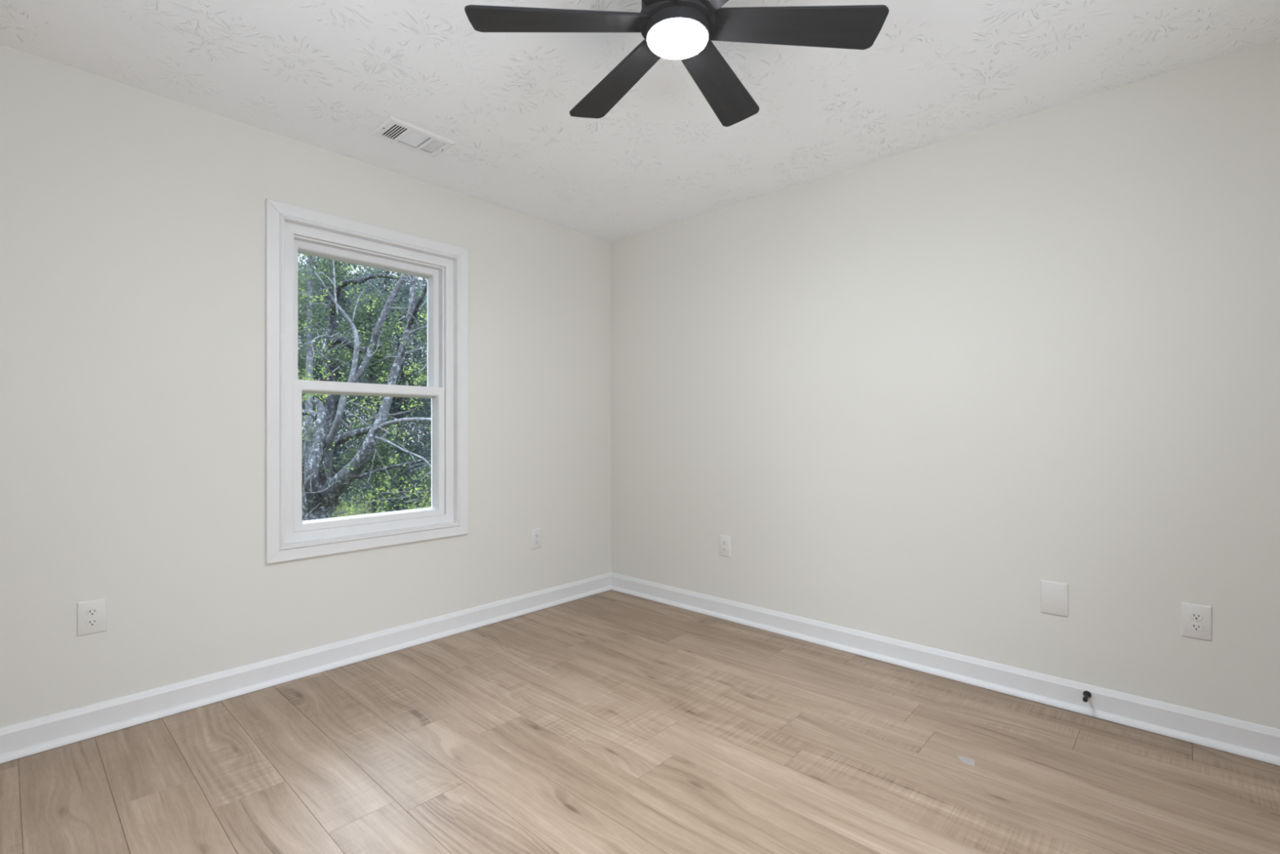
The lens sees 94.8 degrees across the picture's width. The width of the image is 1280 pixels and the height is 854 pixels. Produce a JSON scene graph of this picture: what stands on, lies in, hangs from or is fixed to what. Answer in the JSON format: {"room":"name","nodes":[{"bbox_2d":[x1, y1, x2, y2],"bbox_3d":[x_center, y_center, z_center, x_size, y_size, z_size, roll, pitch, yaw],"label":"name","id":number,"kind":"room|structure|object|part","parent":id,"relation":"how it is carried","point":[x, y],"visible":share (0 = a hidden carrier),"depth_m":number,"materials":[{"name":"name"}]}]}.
{"room":"empty bedroom","nodes":[
{"label":"empty bedroom","id":0,"kind":"room"},
{"bbox_2d":[0,44,611,727],"bbox_3d":[-1.597,-0.084,2.749,0.150,2.440,4.250,0,0,43],"label":"wall","id":1,"kind":"structure","parent":0,"point":[132,220],"depth_m":2.39,"materials":[{"name":"paint"}]},
{"bbox_2d":[76,597,106,636],"bbox_3d":[-2.020,0.701,2.170,0.008,0.124,0.081,0,0,43],"label":"wall outlet","id":2,"kind":"object","parent":1,"relation":"attached to","point":[91,615],"visible":1,"depth_m":2.17,"materials":[{"name":"white plastic"}]},
{"bbox_2d":[85,617,98,626],"bbox_3d":[-2.018,0.720,2.168,0.002,0.028,0.036,0,0,43],"label":"receptacle","id":3,"kind":"object","parent":2,"relation":"attached to","point":[90,622],"depth_m":2.17,"materials":[{"name":"white plastic"}]},
{"bbox_2d":[85,607,98,616],"bbox_3d":[-2.018,0.681,2.168,0.002,0.028,0.036,0,0,43],"label":"receptacle","id":4,"kind":"object","parent":2,"relation":"attached to","point":[90,611],"depth_m":2.17,"materials":[{"name":"white plastic"}]},
{"bbox_2d":[0,572,611,763],"bbox_3d":[-1.529,1.078,2.686,0.031,0.111,3.950,0,0,43],"label":"baseboard","id":5,"kind":"structure","parent":1,"relation":"attached to","point":[26,738],"depth_m":2.54,"materials":[{"name":"white paint"}]},
{"bbox_2d":[265,198,468,564],"bbox_3d":[-1.383,-0.200,3.018,0.242,1.598,0.990,0,0,43],"label":"window","id":6,"kind":"structure","parent":1,"relation":"in","point":[291,230],"depth_m":2.89,"materials":[{"name":"white paint"}]},
{"bbox_3d":[-1.620,-0.201,2.611,0.040,1.597,0.072,0,0,43],"label":"casing","id":7,"kind":"part","parent":6,"relation":"part of","materials":[{"name":"white paint"}]},
{"bbox_3d":[-1.391,-0.529,3.025,0.052,0.705,0.751,0,0,43],"label":"sash","id":8,"kind":"part","parent":6,"relation":"part of","materials":[{"name":"white plastic"}]},
{"bbox_3d":[-1.310,-0.964,2.950,0.040,0.072,0.989,0,0,43],"label":"casing","id":9,"kind":"part","parent":6,"relation":"part of","materials":[{"name":"white paint"}]},
{"bbox_3d":[-1.308,0.563,2.948,0.040,0.072,0.990,0,0,43],"label":"casing","id":10,"kind":"part","parent":6,"relation":"part of","materials":[{"name":"white paint"}]},
{"bbox_3d":[-1.351,0.132,2.987,0.052,0.699,0.751,0,0,43],"label":"sash","id":11,"kind":"part","parent":6,"relation":"part of","materials":[{"name":"white plastic"}]},
{"bbox_3d":[-0.998,-0.200,3.287,0.040,1.598,0.072,0,0,43],"label":"casing","id":12,"kind":"part","parent":6,"relation":"part of","materials":[{"name":"white paint"}]},
{"bbox_2d":[530,528,541,549],"bbox_3d":[-0.645,0.697,3.666,0.008,0.124,0.081,0,0,43],"label":"wall outlet","id":13,"kind":"object","parent":1,"relation":"attached to","point":[535,534],"visible":1,"depth_m":3.66,"materials":[{"name":"white plastic"}]},
{"bbox_2d":[0,589,1279,853],"bbox_3d":[-0.013,1.133,1.292,4.170,0.002,3.970,0,0,43],"label":"floor","id":14,"kind":"structure","parent":0,"point":[609,722],"depth_m":1.95,"materials":[{"name":"brown wood"}]},
{"bbox_2d":[956,755,974,765],"bbox_3d":[1.105,1.131,1.998,0.055,0.001,0.046,0,0,35],"label":"scrap","id":15,"kind":"object","parent":14,"relation":"on","point":[969,761],"visible":1,"depth_m":2.00,"materials":[{"name":"white paper"}]},
{"bbox_2d":[0,0,1279,242],"bbox_3d":[-0.016,-1.409,1.296,4.450,0.200,4.250,0,0,43],"label":"ceiling","id":16,"kind":"structure","parent":0,"point":[325,74],"depth_m":2.21,"materials":[{"name":"white paint"}]},
{"bbox_2d":[368,115,457,157],"bbox_3d":[-1.022,-1.392,2.658,0.215,0.206,0.310,0,0,43],"label":"ceiling vent","id":17,"kind":"object","parent":16,"relation":"in","point":[401,131],"visible":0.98,"depth_m":2.65,"materials":[{"name":"white metal"}]},
{"bbox_2d":[464,0,888,126],"bbox_3d":[0.101,-1.173,1.591,1.100,0.270,1.103,0,0,43],"label":"ceiling fan","id":18,"kind":"object","parent":16,"relation":"hanging from","point":[684,30],"visible":1,"depth_m":1.60,"materials":[{"name":"black metal"}]},
{"bbox_3d":[-0.215,-1.089,1.580,0.483,0.008,0.136,0,12,-2],"label":"blade","id":19,"kind":"part","parent":18,"relation":"part of","materials":[{"name":"black wood"}]},
{"bbox_3d":[-0.067,-1.089,1.859,0.136,0.008,0.483,-14,7,-31],"label":"blade","id":20,"kind":"part","parent":18,"relation":"part of","materials":[{"name":"black wood"}]},
{"bbox_3d":[-0.047,-1.089,1.311,0.136,0.008,0.483,13,6,27],"label":"blade","id":21,"kind":"part","parent":18,"relation":"part of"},
{"bbox_3d":[0.269,-1.090,1.322,0.136,0.008,0.483,14,-7,-31],"label":"blade","id":22,"kind":"part","parent":18,"relation":"part of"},
{"bbox_3d":[0.250,-1.089,1.870,0.136,0.008,0.483,-13,-6,27],"label":"blade","id":23,"kind":"part","parent":18,"relation":"part of","materials":[{"name":"black wood"}]},
{"bbox_3d":[0.417,-1.089,1.602,0.483,0.008,0.136,0,-12,-2],"label":"blade","id":24,"kind":"part","parent":18,"relation":"part of","materials":[{"name":"black wood"}]},
{"bbox_2d":[610,38,1279,728],"bbox_3d":[1.429,-0.088,2.752,4.300,2.440,0.150,0,0,43],"label":"wall","id":25,"kind":"structure","parent":0,"point":[912,393],"depth_m":2.53,"materials":[{"name":"paint"}]},
{"bbox_2d":[719,534,730,557],"bbox_3d":[0.503,0.707,3.495,0.081,0.124,0.008,0,0,43],"label":"wall outlet","id":26,"kind":"object","parent":25,"relation":"attached to","point":[724,540],"visible":1,"depth_m":3.49,"materials":[{"name":"white plastic"}]},
{"bbox_2d":[722,546,727,551],"bbox_3d":[0.501,0.726,3.493,0.036,0.028,0.002,0,0,43],"label":"receptacle","id":27,"kind":"object","parent":26,"relation":"attached to","point":[724,548],"depth_m":3.49,"materials":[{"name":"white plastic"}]},
{"bbox_2d":[722,540,727,545],"bbox_3d":[0.501,0.688,3.493,0.036,0.028,0.002,0,0,43],"label":"receptacle","id":28,"kind":"object","parent":26,"relation":"attached to","point":[724,542],"depth_m":3.49,"materials":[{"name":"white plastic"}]},
{"bbox_2d":[611,572,1279,765],"bbox_3d":[1.313,1.075,2.735,4.150,0.111,0.031,0,0,43],"label":"baseboard","id":29,"kind":"structure","parent":25,"relation":"attached to","point":[1233,735],"depth_m":2.52,"materials":[{"name":"white paint"}]},
{"bbox_2d":[1082,690,1091,702],"bbox_3d":[1.741,1.054,2.297,0.027,0.027,0.070,0,0,43],"label":"door stop","id":30,"kind":"object","parent":29,"relation":"attached to","point":[1086,694],"visible":1,"depth_m":2.31,"materials":[{"name":"black plastic"}]},
{"bbox_2d":[1040,579,1068,617],"bbox_3d":[1.691,0.700,2.403,0.094,0.134,0.008,0,0,43],"label":"blank wall plate","id":31,"kind":"object","parent":25,"relation":"attached to","point":[1054,595],"visible":1,"depth_m":2.40,"materials":[{"name":"white plastic"}]},
{"bbox_2d":[1181,601,1212,641],"bbox_3d":[2.002,0.700,2.118,0.081,0.124,0.008,0,0,43],"label":"wall outlet","id":32,"kind":"object","parent":25,"relation":"attached to","point":[1196,619],"visible":1,"depth_m":2.12,"materials":[{"name":"white plastic"}]},
{"bbox_2d":[1189,622,1203,631],"bbox_3d":[2.000,0.719,2.115,0.036,0.028,0.002,0,0,43],"label":"receptacle","id":33,"kind":"object","parent":32,"relation":"attached to","point":[1193,627],"depth_m":2.11,"materials":[{"name":"white plastic"}]},
{"bbox_2d":[1189,612,1203,621],"bbox_3d":[2.000,0.681,2.115,0.036,0.028,0.002,0,0,43],"label":"receptacle","id":34,"kind":"object","parent":32,"relation":"attached to","point":[1193,616],"depth_m":2.11,"materials":[{"name":"white plastic"}]},
{"label":"outside","id":35,"kind":"structure","parent":0,"visible":0},
{"bbox_2d":[302,464,431,516],"bbox_3d":[-15.576,4.197,31.865,59.840,0.200,70.000,0,0,43],"label":"ground","id":36,"kind":"structure","parent":35,"point":[358,511],"depth_m":29.97,"materials":[{"name":"green plant"}]},
{"bbox_2d":[297,271,328,493],"bbox_3d":[-10.009,-0.425,15.672,3.204,9.108,3.226,0,0,26],"label":"evergreen tree","id":37,"kind":"object","parent":36,"relation":"on","point":[302,308],"visible":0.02,"depth_m":16.10,"materials":[{"name":"green plant"}]},
{"bbox_2d":[297,253,336,494],"bbox_3d":[-7.491,0.108,12.331,2.043,8.000,1.924,0,0,-16],"label":"leafy tree","id":38,"kind":"object","parent":36,"relation":"on","point":[300,317],"visible":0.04,"depth_m":12.61,"materials":[{"name":"green plant"}]},
{"bbox_2d":[297,258,336,491],"bbox_3d":[-15.437,-1.788,24.949,4.584,12.306,4.716,0,0,-28],"label":"tree","id":39,"kind":"object","parent":36,"relation":"on","point":[298,259],"visible":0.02,"depth_m":25.33,"materials":[{"name":"green plant"}]},
{"bbox_2d":[297,253,345,475],"bbox_3d":[-5.539,0.470,9.586,1.197,7.240,1.329,0,0,43],"label":"tree","id":40,"kind":"object","parent":36,"relation":"on","point":[308,425],"visible":0.41,"depth_m":9.66,"materials":[{"name":"green plant"}]},
{"bbox_2d":[297,253,374,517],"bbox_3d":[-10.073,-0.979,19.076,3.220,10.267,3.044,0,0,35],"label":"evergreen tree","id":41,"kind":"object","parent":36,"relation":"on","point":[344,300],"visible":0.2,"depth_m":18.93,"materials":[{"name":"green plant"}]},
{"bbox_2d":[297,257,375,504],"bbox_3d":[-15.978,-2.118,30.966,5.478,14.587,5.793,0,0,-12],"label":"tree","id":42,"kind":"object","parent":36,"relation":"on","point":[347,406],"visible":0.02,"depth_m":30.79,"materials":[{"name":"green plant"}]},
{"bbox_2d":[301,257,399,479],"bbox_3d":[-5.387,0.138,10.997,1.841,7.924,1.250,0,0,-1],"label":"tree","id":43,"kind":"object","parent":36,"relation":"on","point":[330,403],"visible":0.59,"depth_m":10.95,"materials":[{"name":"green plant"}]},
{"bbox_2d":[297,254,431,520],"bbox_3d":[-3.705,0.677,7.552,3.595,6.828,2.669,0,0,1],"label":"tree","id":44,"kind":"object","parent":36,"relation":"on","point":[321,492],"visible":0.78,"depth_m":7.40,"materials":[{"name":"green plant"}]},
{"bbox_2d":[315,280,417,513],"bbox_3d":[-5.532,0.493,12.167,2.019,7.225,1.838,0,0,32],"label":"leafy tree","id":45,"kind":"object","parent":36,"relation":"on","point":[382,446],"visible":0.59,"depth_m":12.09,"materials":[{"name":"green plant"}]},
{"bbox_2d":[339,272,431,513],"bbox_3d":[-6.222,-0.094,15.362,3.247,8.436,3.071,0,0,-17],"label":"leafy tree","id":46,"kind":"object","parent":36,"relation":"on","point":[396,406],"visible":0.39,"depth_m":15.17,"materials":[{"name":"green plant"}]},
{"bbox_2d":[340,265,431,511],"bbox_3d":[-10.775,-1.774,25.573,4.318,12.353,4.578,0,0,-18],"label":"tree","id":47,"kind":"object","parent":36,"relation":"on","point":[380,271],"visible":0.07,"depth_m":24.96,"materials":[{"name":"green plant"}]},
{"bbox_2d":[401,275,431,506],"bbox_3d":[-10.591,-2.125,30.935,5.373,14.585,5.748,0,0,-42],"label":"tree","id":48,"kind":"object","parent":36,"relation":"on","point":[410,275],"visible":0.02,"depth_m":30.32,"materials":[{"name":"green plant"}]},
{"bbox_2d":[403,279,431,507],"bbox_3d":[-6.290,-0.750,19.462,3.516,9.803,3.544,0,0,-27],"label":"evergreen tree","id":49,"kind":"object","parent":36,"relation":"on","point":[417,320],"visible":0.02,"depth_m":18.97,"materials":[{"name":"green plant"}]},
{"bbox_2d":[408,297,431,506],"bbox_3d":[-3.776,0.458,12.000,1.946,7.288,1.781,0,0,43],"label":"leafy tree","id":50,"kind":"object","parent":36,"relation":"on","point":[424,339],"visible":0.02,"depth_m":11.74,"materials":[{"name":"green plant"}]}
]}

